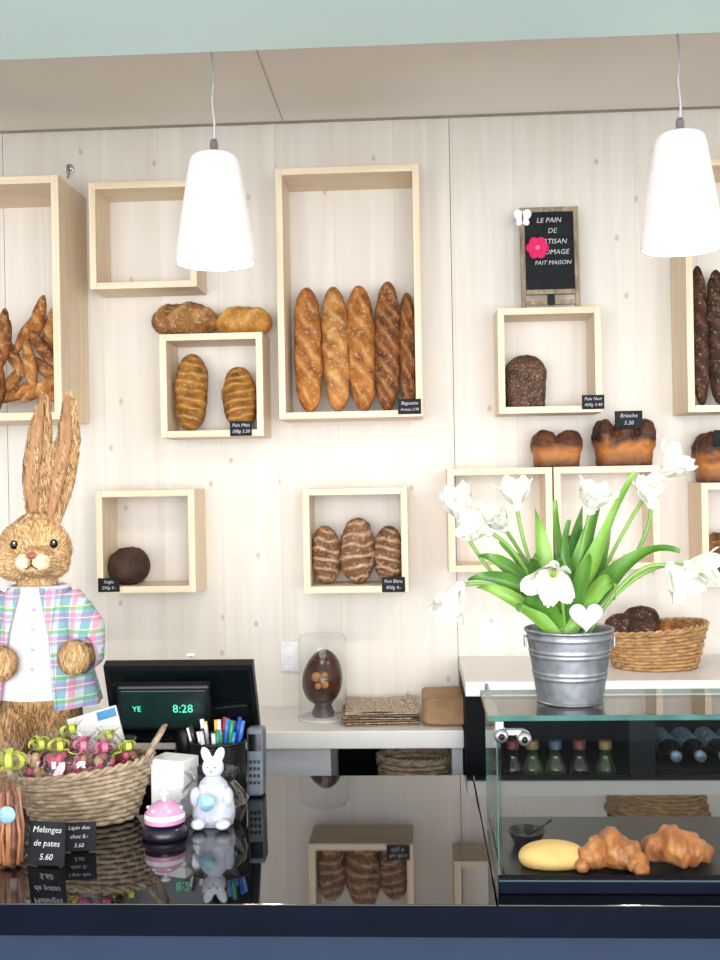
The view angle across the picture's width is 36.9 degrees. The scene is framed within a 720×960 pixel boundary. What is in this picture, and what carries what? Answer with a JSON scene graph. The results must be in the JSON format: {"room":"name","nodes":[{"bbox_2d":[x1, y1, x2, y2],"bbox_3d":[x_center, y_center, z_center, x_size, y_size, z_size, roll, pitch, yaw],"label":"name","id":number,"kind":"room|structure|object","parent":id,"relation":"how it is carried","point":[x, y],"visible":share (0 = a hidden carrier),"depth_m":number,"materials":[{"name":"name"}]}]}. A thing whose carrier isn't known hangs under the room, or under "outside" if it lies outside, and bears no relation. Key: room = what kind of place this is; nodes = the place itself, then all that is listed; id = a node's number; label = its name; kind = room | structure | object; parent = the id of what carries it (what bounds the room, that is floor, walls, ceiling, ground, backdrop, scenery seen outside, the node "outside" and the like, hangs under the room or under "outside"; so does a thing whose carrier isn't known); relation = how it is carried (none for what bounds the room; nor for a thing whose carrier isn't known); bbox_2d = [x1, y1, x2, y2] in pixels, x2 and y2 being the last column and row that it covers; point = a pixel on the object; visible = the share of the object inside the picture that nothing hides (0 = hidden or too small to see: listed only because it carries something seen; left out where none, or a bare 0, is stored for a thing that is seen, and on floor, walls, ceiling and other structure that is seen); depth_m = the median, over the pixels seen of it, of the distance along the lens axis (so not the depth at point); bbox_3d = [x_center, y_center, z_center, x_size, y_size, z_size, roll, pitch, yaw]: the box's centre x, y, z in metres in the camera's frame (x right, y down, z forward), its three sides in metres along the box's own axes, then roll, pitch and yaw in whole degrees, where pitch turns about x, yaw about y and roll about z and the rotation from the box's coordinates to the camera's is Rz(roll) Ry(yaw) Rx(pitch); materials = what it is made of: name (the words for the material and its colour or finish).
{"room":"food shop","nodes":[
{"label":"food shop","id":0,"kind":"room"},
{"bbox_2d":[0,109,719,775],"bbox_3d":[0.364,0.262,3.035,5.600,2.544,0.100,-1,0,3],"label":"wall","id":1,"kind":"structure","parent":0,"point":[475,172],"depth_m":3.00,"materials":[{"name":"white wood"}]},
{"bbox_2d":[0,175,89,425],"bbox_3d":[-0.964,-0.472,2.933,0.382,0.636,0.239,-1,0,3],"label":"box shelf","id":2,"kind":"object","parent":1,"relation":"attached to","point":[68,206],"visible":0.9,"depth_m":2.88,"materials":[{"name":"brown wood"}]},
{"bbox_2d":[0,295,53,408],"bbox_3d":[-0.992,-0.338,2.925,0.405,0.323,0.111,-1,0,3],"label":"bread","id":3,"kind":"object","parent":2,"relation":"in","point":[31,330],"visible":0.81,"depth_m":2.91,"materials":[{"name":"brown food"}]},
{"bbox_2d":[65,164,72,177],"bbox_3d":[-0.819,-0.867,3.032,0.023,0.046,0.028,-1,0,3],"label":"wall hook","id":4,"kind":"object","parent":1,"relation":"attached to","point":[69,167],"visible":1,"depth_m":3.04,"materials":[{"name":"metal"}]},
{"bbox_2d":[88,180,206,297],"bbox_3d":[-0.580,-0.658,2.963,0.290,0.287,0.139,-1,0,3],"label":"box shelf","id":5,"kind":"object","parent":1,"relation":"attached to","point":[100,195],"visible":0.7,"depth_m":2.92,"materials":[{"name":"brown wood"}]},
{"bbox_2d":[95,489,206,593],"bbox_3d":[-0.569,0.164,2.958,0.268,0.275,0.149,-1,0,3],"label":"wooden crate","id":6,"kind":"object","parent":1,"relation":"attached to","point":[105,501],"visible":0.89,"depth_m":2.89,"materials":[{"name":"brown wood"}]},
{"bbox_2d":[98,578,119,591],"bbox_3d":[-0.671,0.281,2.886,0.058,0.037,0.003,-1,0,3],"label":"price tag","id":7,"kind":"object","parent":6,"relation":"attached to","point":[104,584],"visible":1,"depth_m":2.88,"materials":[{"name":"black plastic"}]},
{"bbox_2d":[108,547,150,584],"bbox_3d":[-0.630,0.235,2.948,0.115,0.106,0.112,-1,0,3],"label":"bun","id":8,"kind":"object","parent":6,"relation":"in","point":[132,565],"visible":0.95,"depth_m":2.91,"materials":[{"name":"brown food"}]},
{"bbox_2d":[159,332,270,439],"bbox_3d":[-0.392,-0.253,2.949,0.276,0.277,0.149,-1,0,3],"label":"wooden crate","id":9,"kind":"object","parent":1,"relation":"attached to","point":[169,344],"visible":0.99,"depth_m":2.88,"materials":[{"name":"brown wood"}]},
{"bbox_2d":[151,301,217,333],"bbox_3d":[-0.477,-0.434,2.949,0.185,0.104,0.095,-1,0,3],"label":"loaf","id":10,"kind":"object","parent":9,"relation":"on","point":[189,317],"visible":0.8,"depth_m":2.92,"materials":[{"name":"brown food"}]},
{"bbox_2d":[174,354,207,430],"bbox_3d":[-0.459,-0.238,2.933,0.095,0.211,0.080,-1,0,3],"label":"loaf","id":11,"kind":"object","parent":9,"relation":"in","point":[191,380],"visible":0.98,"depth_m":2.91,"materials":[{"name":"brown food"}]},
{"bbox_2d":[221,367,256,423],"bbox_3d":[-0.328,-0.221,2.926,0.098,0.173,0.079,-1,0,3],"label":"loaf","id":12,"kind":"object","parent":9,"relation":"in","point":[239,397],"visible":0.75,"depth_m":2.90,"materials":[{"name":"brown food"}]},
{"bbox_2d":[230,421,251,435],"bbox_3d":[-0.316,-0.137,2.867,0.058,0.040,0.003,-1,0,3],"label":"price tag","id":13,"kind":"object","parent":9,"relation":"attached to","point":[237,428],"visible":1,"depth_m":2.87,"materials":[{"name":"black plastic"}]},
{"bbox_2d":[216,306,271,333],"bbox_3d":[-0.316,-0.427,2.939,0.155,0.089,0.083,-1,0,3],"label":"loaf","id":14,"kind":"object","parent":9,"relation":"on","point":[238,318],"visible":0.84,"depth_m":2.91,"materials":[{"name":"orange food"}]},
{"bbox_2d":[280,641,299,671],"bbox_3d":[-0.194,0.491,3.008,0.055,0.083,0.012,-1,0,3],"label":"wall outlet","id":15,"kind":"object","parent":1,"relation":"attached to","point":[289,650],"visible":1,"depth_m":3.00,"materials":[{"name":"white plastic"}]},
{"bbox_2d":[275,164,422,422],"bbox_3d":[-0.025,-0.493,2.919,0.379,0.661,0.169,-1,0,3],"label":"box shelf","id":16,"kind":"object","parent":1,"relation":"attached to","point":[287,180],"visible":1,"depth_m":2.84,"materials":[{"name":"brown wood"}]},
{"bbox_2d":[294,288,322,411],"bbox_3d":[-0.140,-0.351,2.912,0.082,0.342,0.078,-1,0,3],"label":"baguette","id":17,"kind":"object","parent":16,"relation":"in","point":[308,358],"visible":0.98,"depth_m":2.89,"materials":[{"name":"brown food"}]},
{"bbox_2d":[321,287,349,410],"bbox_3d":[-0.065,-0.353,2.909,0.077,0.343,0.073,-1,0,3],"label":"baguette","id":18,"kind":"object","parent":16,"relation":"in","point":[335,352],"visible":0.87,"depth_m":2.89,"materials":[{"name":"brown food"}]},
{"bbox_2d":[347,286,375,410],"bbox_3d":[0.003,-0.355,2.905,0.083,0.344,0.077,-1,0,3],"label":"baguette","id":19,"kind":"object","parent":16,"relation":"in","point":[360,321],"visible":0.93,"depth_m":2.89,"materials":[{"name":"brown food"}]},
{"bbox_2d":[374,282,400,409],"bbox_3d":[0.073,-0.360,2.901,0.074,0.353,0.074,-1,0,3],"label":"baguette","id":20,"kind":"object","parent":16,"relation":"in","point":[387,311],"visible":0.94,"depth_m":2.88,"materials":[{"name":"brown food"}]},
{"bbox_2d":[400,293,415,398],"bbox_3d":[0.129,-0.346,2.902,0.048,0.322,0.053,-1,0,3],"label":"baguette","id":21,"kind":"object","parent":16,"relation":"in","point":[407,318],"visible":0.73,"depth_m":2.89,"materials":[{"name":"brown food"}]},
{"bbox_2d":[398,399,420,413],"bbox_3d":[0.129,-0.192,2.823,0.060,0.039,0.003,-1,0,3],"label":"price tag","id":22,"kind":"object","parent":16,"relation":"attached to","point":[405,406],"visible":1,"depth_m":2.82,"materials":[{"name":"black plastic"}]},
{"bbox_2d":[302,487,408,593],"bbox_3d":[-0.008,0.160,2.929,0.278,0.278,0.149,-1,0,3],"label":"wooden crate","id":23,"kind":"object","parent":1,"relation":"attached to","point":[311,585],"visible":0.93,"depth_m":2.86,"materials":[{"name":"brown wood"}]},
{"bbox_2d":[312,526,340,583],"bbox_3d":[-0.094,0.202,2.916,0.085,0.157,0.066,-1,0,3],"label":"loaf","id":24,"kind":"object","parent":23,"relation":"in","point":[326,547],"visible":0.98,"depth_m":2.90,"materials":[{"name":"brown food"}]},
{"bbox_2d":[339,518,374,583],"bbox_3d":[-0.006,0.191,2.910,0.103,0.178,0.069,-1,0,3],"label":"loaf","id":25,"kind":"object","parent":23,"relation":"in","point":[357,539],"visible":0.99,"depth_m":2.89,"materials":[{"name":"brown food"}]},
{"bbox_2d":[374,526,401,579],"bbox_3d":[0.079,0.201,2.906,0.084,0.155,0.067,-1,0,3],"label":"loaf","id":26,"kind":"object","parent":23,"relation":"in","point":[387,543],"visible":0.77,"depth_m":2.89,"materials":[{"name":"brown food"}]},
{"bbox_2d":[382,577,404,591],"bbox_3d":[0.088,0.276,2.846,0.061,0.040,0.003,-1,0,3],"label":"price tag","id":27,"kind":"object","parent":23,"relation":"attached to","point":[389,584],"visible":1,"depth_m":2.84,"materials":[{"name":"black plastic"}]},
{"bbox_2d":[0,106,719,133],"bbox_3d":[0.339,-1.007,2.983,5.600,0.006,0.005,-1,0,3],"label":"trim","id":28,"kind":"structure","parent":1,"relation":"attached to","point":[700,107],"depth_m":3.00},
{"bbox_2d":[446,467,553,572],"bbox_3d":[0.373,0.105,2.914,0.275,0.274,0.139,-1,0,3],"label":"wooden crate","id":29,"kind":"object","parent":1,"relation":"attached to","point":[545,473],"visible":0.8,"depth_m":2.85,"materials":[{"name":"brown wood"}]},
{"bbox_2d":[493,306,602,416],"bbox_3d":[0.502,-0.315,2.907,0.271,0.278,0.139,-1,0,3],"label":"wooden crate","id":30,"kind":"object","parent":1,"relation":"attached to","point":[591,314],"visible":0.98,"depth_m":2.84,"materials":[{"name":"brown wood"}]},
{"bbox_2d":[505,355,546,406],"bbox_3d":[0.443,-0.264,2.900,0.115,0.144,0.102,-1,0,3],"label":"loaf","id":31,"kind":"object","parent":30,"relation":"in","point":[525,375],"visible":0.81,"depth_m":2.86,"materials":[{"name":"brown food"}]},
{"bbox_2d":[513,206,580,307],"bbox_3d":[0.499,-0.593,2.887,0.172,0.276,0.039,-1,0,3],"label":"chalkboard sign","id":32,"kind":"object","parent":30,"relation":"on","point":[549,236],"visible":0.98,"depth_m":2.88,"materials":[{"name":"black wood"}]},
{"bbox_2d":[582,395,604,408],"bbox_3d":[0.610,-0.204,2.828,0.058,0.037,0.003,-1,0,3],"label":"price tag","id":33,"kind":"object","parent":30,"relation":"attached to","point":[588,401],"visible":1,"depth_m":2.83,"materials":[{"name":"black plastic"}]},
{"bbox_2d":[552,465,660,569],"bbox_3d":[0.651,0.100,2.900,0.274,0.272,0.139,-1,0,3],"label":"wooden crate","id":34,"kind":"object","parent":1,"relation":"attached to","point":[653,535],"visible":0.55,"depth_m":2.83,"materials":[{"name":"brown wood"}]},
{"bbox_2d":[530,430,582,466],"bbox_3d":[0.527,-0.084,2.900,0.138,0.102,0.122,-1,0,3],"label":"loaf","id":35,"kind":"object","parent":34,"relation":"on","point":[548,449],"visible":0.92,"depth_m":2.85,"materials":[{"name":"brown food"}]},
{"bbox_2d":[591,418,655,465],"bbox_3d":[0.705,-0.100,2.893,0.167,0.127,0.123,-1,0,3],"label":"loaf","id":36,"kind":"object","parent":34,"relation":"on","point":[613,446],"visible":0.83,"depth_m":2.84,"materials":[{"name":"brown food"}]},
{"bbox_2d":[615,411,642,427],"bbox_3d":[0.703,-0.159,2.827,0.072,0.045,0.003,-1,0,3],"label":"price tag","id":37,"kind":"object","parent":36,"relation":"attached to","point":[623,419],"visible":1,"depth_m":2.83,"materials":[{"name":"black plastic"}]},
{"bbox_2d":[670,158,719,415],"bbox_3d":[1.028,-0.504,2.864,0.364,0.654,0.169,-1,0,3],"label":"wooden crate","id":38,"kind":"object","parent":1,"relation":"attached to","point":[681,268],"visible":0.57,"depth_m":2.83,"materials":[{"name":"brown wood"}]},
{"bbox_2d":[693,266,709,404],"bbox_3d":[0.901,-0.383,2.862,0.049,0.376,0.055,-1,0,3],"label":"baguette","id":39,"kind":"object","parent":38,"relation":"in","point":[701,324],"visible":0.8,"depth_m":2.85,"materials":[{"name":"brown food"}]},
{"bbox_2d":[707,270,719,404],"bbox_3d":[0.950,-0.378,2.859,0.058,0.364,0.060,-1,0,3],"label":"baguette","id":40,"kind":"object","parent":38,"relation":"in","point":[713,286],"visible":0.97,"depth_m":2.85,"materials":[{"name":"brown food"}]},
{"bbox_2d":[688,483,719,587],"bbox_3d":[1.029,0.142,2.880,0.266,0.273,0.139,-1,0,3],"label":"wooden crate","id":41,"kind":"object","parent":1,"relation":"attached to","point":[698,515],"visible":0.62,"depth_m":2.84,"materials":[{"name":"brown wood"}]},
{"bbox_2d":[691,431,719,482],"bbox_3d":[0.966,-0.061,2.879,0.151,0.138,0.123,-1,0,3],"label":"loaf","id":42,"kind":"object","parent":41,"relation":"on","point":[706,455],"visible":0.91,"depth_m":2.83,"materials":[{"name":"brown food"}]},
{"bbox_2d":[714,430,719,445],"bbox_3d":[0.957,-0.110,2.814,0.069,0.042,0.003,-1,0,3],"label":"price tag","id":43,"kind":"object","parent":42,"relation":"attached to","point":[716,432],"visible":1,"depth_m":2.81,"materials":[{"name":"black plastic"}]},
{"bbox_2d":[709,532,719,572],"bbox_3d":[0.976,0.198,2.873,0.140,0.127,0.127,-1,0,3],"label":"bun","id":44,"kind":"object","parent":41,"relation":"in","point":[714,538],"visible":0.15,"depth_m":2.84,"materials":[{"name":"brown food"}]},
{"bbox_2d":[0,32,719,130],"bbox_3d":[0.184,-1.057,0.040,5.800,0.100,6.100,-1,0,3],"label":"ceiling","id":45,"kind":"structure","parent":0,"point":[635,71],"depth_m":2.73,"materials":[{"name":"paint"}]},
{"bbox_2d":[176,52,255,271],"bbox_3d":[-0.287,-0.711,2.117,0.156,0.575,0.156,-1,0,3],"label":"pendant lamp","id":46,"kind":"object","parent":45,"relation":"hanging from","point":[215,233],"visible":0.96,"depth_m":2.07,"materials":[{"name":"white glass"}]},
{"bbox_2d":[256,50,283,120],"bbox_3d":[-0.244,-0.999,2.440,0.004,0.001,1.150,-1,0,3],"label":"trim","id":47,"kind":"structure","parent":45,"relation":"attached to","point":[256,50],"depth_m":2.73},
{"bbox_2d":[640,34,719,256],"bbox_3d":[0.612,-0.729,2.070,0.156,0.572,0.156,-1,0,3],"label":"pendant lamp","id":48,"kind":"object","parent":45,"relation":"hanging from","point":[681,218],"visible":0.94,"depth_m":2.02,"materials":[{"name":"white glass"}]},
{"bbox_2d":[0,0,719,59],"bbox_3d":[0.272,-0.879,1.662,5.600,0.260,0.350,-1,0,3],"label":"ceiling beam","id":49,"kind":"structure","parent":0,"point":[29,29],"depth_m":1.76,"materials":[{"name":"teal paint"}]},
{"bbox_2d":[375,748,450,775],"bbox_3d":[0.145,0.774,2.828,0.207,0.126,0.169,-1,0,11],"label":"storage basket","id":50,"kind":"object","parent":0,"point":[425,761],"visible":0.52,"depth_m":2.78,"materials":[{"name":"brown wicker"}]},
{"bbox_3d":[0.230,1.586,0.039,5.800,0.100,6.100,-1,0,3],"label":"floor","id":51,"kind":"structure","parent":0,"visible":0},
{"bbox_2d":[30,706,463,775],"bbox_3d":[-1.076,1.103,2.911,2.706,0.911,0.299,-1,0,3],"label":"countertop","id":52,"kind":"structure","parent":51,"relation":"on","point":[294,747],"depth_m":2.73,"materials":[{"name":"white laminate"}]},
{"bbox_2d":[298,632,346,723],"bbox_3d":[-0.099,0.519,2.860,0.134,0.222,0.134,-1,0,3],"label":"jar","id":53,"kind":"object","parent":52,"relation":"on","point":[322,674],"visible":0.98,"depth_m":2.83,"materials":[{"name":"clear glass"}]},
{"bbox_2d":[337,695,420,726],"bbox_3d":[0.053,0.608,2.850,0.214,0.037,0.218,-1,0,3],"label":"crispbread","id":54,"kind":"object","parent":52,"relation":"on","point":[396,710],"visible":0.99,"depth_m":2.77,"materials":[{"name":"beige food"}]},
{"bbox_2d":[422,686,463,725],"bbox_3d":[0.218,0.586,2.833,0.112,0.074,0.200,-1,0,3],"label":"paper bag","id":55,"kind":"object","parent":52,"relation":"on","point":[441,706],"visible":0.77,"depth_m":2.75,"materials":[{"name":"brown paper"}]},
{"bbox_2d":[0,774,719,959],"bbox_3d":[0.021,1.085,1.951,4.999,0.910,0.703,-1,0,3],"label":"countertop","id":56,"kind":"structure","parent":51,"relation":"on","point":[389,867],"depth_m":1.66,"materials":[{"name":"black stone"}]},
{"bbox_2d":[0,748,30,865],"bbox_3d":[-0.619,0.538,1.812,0.147,0.200,0.068,-1,0,34],"label":"bag","id":57,"kind":"object","parent":56,"relation":"on","point":[12,824],"visible":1,"depth_m":1.78,"materials":[{"name":"orange plastic"}]},
{"bbox_2d":[27,821,65,865],"bbox_3d":[-0.517,0.603,1.798,0.065,0.071,0.028,-1,0,11],"label":"price sign","id":58,"kind":"object","parent":56,"relation":"on","point":[46,846],"visible":1,"depth_m":1.79,"materials":[{"name":"black plastic"}]},
{"bbox_2d":[0,390,104,792],"bbox_3d":[-0.660,0.226,2.225,0.287,0.823,0.225,-1,0,0],"label":"rabbit","id":59,"kind":"object","parent":56,"relation":"on","point":[52,636],"visible":0.88,"depth_m":2.18},
{"bbox_2d":[65,821,95,851],"bbox_3d":[-0.483,0.613,1.866,0.058,0.048,0.028,-1,0,-3],"label":"price sign","id":60,"kind":"object","parent":56,"relation":"on","point":[80,836],"visible":0.97,"depth_m":1.85,"materials":[{"name":"black plastic"}]},
{"bbox_2d":[0,724,166,825],"bbox_3d":[-0.519,0.552,2.035,0.310,0.172,0.169,-1,0,-2],"label":"gift basket","id":61,"kind":"object","parent":56,"relation":"on","point":[71,797],"visible":0.83,"depth_m":1.98,"materials":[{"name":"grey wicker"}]},
{"bbox_2d":[25,719,139,790],"bbox_3d":[-0.523,0.542,2.034,0.220,0.165,0.134,-1,0,3],"label":"sweets","id":62,"kind":"object","parent":61,"relation":"in","point":[60,760],"visible":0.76,"depth_m":2.01,"materials":[{"name":"food"}]},
{"bbox_2d":[67,705,124,751],"bbox_3d":[-0.518,0.553,2.171,0.148,0.196,0.030,-1,0,3],"label":"stack","id":63,"kind":"object","parent":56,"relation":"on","point":[108,718],"visible":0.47,"depth_m":2.18,"materials":[{"name":"white paper"}]},
{"bbox_2d":[142,790,187,842],"bbox_3d":[-0.349,0.595,1.931,0.082,0.080,0.082,-1,0,3],"label":"bell","id":64,"kind":"object","parent":56,"relation":"on","point":[164,819],"visible":1,"depth_m":1.91,"materials":[{"name":"metal"}]},
{"bbox_2d":[150,752,198,817],"bbox_3d":[-0.353,0.581,2.057,0.076,0.108,0.056,-1,0,23],"label":"gift box","id":65,"kind":"object","parent":56,"relation":"on","point":[169,770],"visible":0.72,"depth_m":2.04,"materials":[{"name":"white cardboard"}]},
{"bbox_2d":[103,653,260,798],"bbox_3d":[-0.365,0.497,2.223,0.314,0.274,0.160,-1,0,3],"label":"cash register","id":66,"kind":"object","parent":56,"relation":"on","point":[148,695],"visible":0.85,"depth_m":2.19,"materials":[{"name":"black plastic"}]},
{"bbox_2d":[182,747,247,829],"bbox_3d":[-0.271,0.562,1.984,0.127,0.141,0.100,-1,0,3],"label":"rabbit figurine","id":67,"kind":"object","parent":56,"relation":"on","point":[212,802],"visible":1,"depth_m":1.97,"materials":[{"name":"white ceramic"}]},
{"bbox_2d":[190,736,246,809],"bbox_3d":[-0.274,0.569,2.098,0.110,0.129,0.079,-1,0,3],"label":"pen holder","id":68,"kind":"object","parent":56,"relation":"on","point":[234,760],"visible":0.54,"depth_m":2.07,"materials":[{"name":"black plastic"}]},
{"bbox_2d":[186,717,244,747],"bbox_3d":[-0.280,0.545,2.096,0.116,0.166,0.070,-1,0,3],"label":"pens","id":69,"kind":"object","parent":68,"relation":"in","point":[228,735],"visible":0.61,"depth_m":2.09},
{"bbox_2d":[247,725,265,795],"bbox_3d":[-0.209,0.566,2.181,0.034,0.137,0.059,-1,0,3],"label":"telephone","id":70,"kind":"object","parent":56,"relation":"on","point":[256,734],"visible":1,"depth_m":2.16,"materials":[{"name":"grey plastic"}]},
{"bbox_2d":[480,684,719,893],"bbox_3d":[1.103,0.477,1.755,1.798,0.268,0.340,-1,0,3],"label":"glass display case","id":71,"kind":"object","parent":56,"relation":"on","point":[663,877],"visible":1,"depth_m":1.69,"materials":[{"name":"glass"}]},
{"bbox_2d":[508,819,551,846],"bbox_3d":[0.281,0.589,1.818,0.064,0.047,0.064,-1,0,-22],"label":"sauce bowl","id":72,"kind":"object","parent":71,"relation":"in","point":[521,834],"visible":0.91,"depth_m":1.81,"materials":[{"name":"black ceramic"}]},
{"bbox_2d":[518,839,580,870],"bbox_3d":[0.306,0.593,1.717,0.108,0.039,0.064,-1,0,3],"label":"roll","id":73,"kind":"object","parent":71,"relation":"in","point":[546,854],"visible":0.8,"depth_m":1.69,"materials":[{"name":"yellow food"}]},
{"bbox_2d":[523,623,614,707],"bbox_3d":[0.338,0.296,1.740,0.144,0.119,0.144,-1,0,3],"label":"bucket","id":74,"kind":"object","parent":71,"relation":"on","point":[570,670],"visible":0.98,"depth_m":1.69,"materials":[{"name":"silver metal"}]},
{"bbox_2d":[428,439,719,632],"bbox_3d":[0.344,0.106,1.710,0.478,0.341,0.217,-1,0,3],"label":"tulips","id":75,"kind":"object","parent":74,"relation":"in","point":[542,587],"visible":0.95,"depth_m":1.72,"materials":[{"name":"green plant"}]},
{"bbox_2d":[569,603,602,632],"bbox_3d":[0.355,0.248,1.700,0.052,0.110,0.026,-1,0,3],"label":"heart ornament","id":76,"kind":"object","parent":74,"relation":"in","point":[586,618],"visible":0.88,"depth_m":1.69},
{"bbox_2d":[575,826,649,874],"bbox_3d":[0.398,0.579,1.702,0.114,0.061,0.085,-1,0,16],"label":"croissant","id":77,"kind":"object","parent":71,"relation":"in","point":[611,849],"visible":0.98,"depth_m":1.68,"materials":[{"name":"brown food"}]},
{"bbox_2d":[640,824,713,868],"bbox_3d":[0.503,0.577,1.716,0.119,0.062,0.088,-1,0,14],"label":"croissant","id":78,"kind":"object","parent":71,"relation":"in","point":[671,844],"visible":0.93,"depth_m":1.69,"materials":[{"name":"brown food"}]},
{"bbox_2d":[459,654,719,775],"bbox_3d":[1.317,0.993,2.745,2.091,1.048,0.379,-1,0,3],"label":"countertop","id":79,"kind":"structure","parent":51,"relation":"on","point":[633,741],"depth_m":2.73,"materials":[{"name":"white laminate"}]},
{"bbox_2d":[503,739,522,774],"bbox_3d":[0.380,0.765,2.684,0.061,0.235,0.061,-1,0,3],"label":"bottle","id":80,"kind":"object","parent":79,"relation":"on","point":[512,764],"visible":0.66,"depth_m":2.67,"materials":[{"name":"clear glass"}]},
{"bbox_2d":[522,739,544,774],"bbox_3d":[0.429,0.764,2.682,0.061,0.235,0.061,-1,0,3],"label":"bottle","id":81,"kind":"object","parent":79,"relation":"on","point":[532,764],"visible":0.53,"depth_m":2.67,"materials":[{"name":"green glass"}]},
{"bbox_2d":[544,739,567,774],"bbox_3d":[0.486,0.763,2.679,0.061,0.234,0.061,-1,0,3],"label":"bottle","id":82,"kind":"object","parent":79,"relation":"on","point":[555,764],"visible":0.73,"depth_m":2.66,"materials":[{"name":"green glass"}]},
{"bbox_2d":[567,739,591,774],"bbox_3d":[0.545,0.763,2.676,0.061,0.234,0.061,-1,0,3],"label":"bottle","id":83,"kind":"object","parent":79,"relation":"on","point":[579,764],"visible":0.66,"depth_m":2.66,"materials":[{"name":"clear glass"}]},
{"bbox_2d":[593,739,617,774],"bbox_3d":[0.608,0.762,2.672,0.061,0.234,0.061,-1,0,3],"label":"bottle","id":84,"kind":"object","parent":79,"relation":"on","point":[605,764],"visible":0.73,"depth_m":2.66,"materials":[{"name":"green glass"}]},
{"bbox_2d":[609,617,708,671],"bbox_3d":[0.757,0.419,2.775,0.272,0.121,0.220,-1,0,8],"label":"bread basket","id":85,"kind":"object","parent":79,"relation":"on","point":[659,650],"visible":0.84,"depth_m":2.69,"materials":[{"name":"beige wicker"}]},
{"bbox_2d":[604,605,684,648],"bbox_3d":[0.733,0.379,2.772,0.219,0.110,0.178,-1,0,3],"label":"loaf","id":86,"kind":"object","parent":85,"relation":"in","point":[640,618],"visible":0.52,"depth_m":2.74,"materials":[{"name":"brown food"}]},
{"bbox_2d":[655,750,719,774],"bbox_3d":[0.863,0.784,2.749,0.260,0.180,0.300,-1,0,3],"label":"wine rack","id":87,"kind":"object","parent":79,"relation":"on","point":[685,766],"visible":0.22,"depth_m":2.62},
{"bbox_2d":[655,723,681,762],"bbox_3d":[0.770,0.668,2.729,0.055,0.055,0.251,-1,0,3],"label":"bottle","id":88,"kind":"object","parent":87,"relation":"in","point":[666,746],"depth_m":2.66,"materials":[{"name":"black glass"}]},
{"bbox_2d":[666,722,706,762],"bbox_3d":[0.828,0.667,2.726,0.055,0.055,0.251,-1,0,3],"label":"bottle","id":89,"kind":"object","parent":87,"relation":"in","point":[692,748],"depth_m":2.67,"materials":[{"name":"black glass"}]},
{"bbox_2d":[688,722,719,760],"bbox_3d":[0.886,0.666,2.722,0.055,0.055,0.251,-1,0,3],"label":"bottle","id":90,"kind":"object","parent":87,"relation":"in","point":[710,740],"depth_m":2.69,"materials":[{"name":"black glass"}]},
{"bbox_2d":[711,722,719,736],"bbox_3d":[0.944,0.665,2.719,0.055,0.055,0.251,-1,0,3],"label":"bottle","id":91,"kind":"object","parent":87,"relation":"in","point":[715,728],"depth_m":2.82,"materials":[{"name":"black glass"}]}
]}

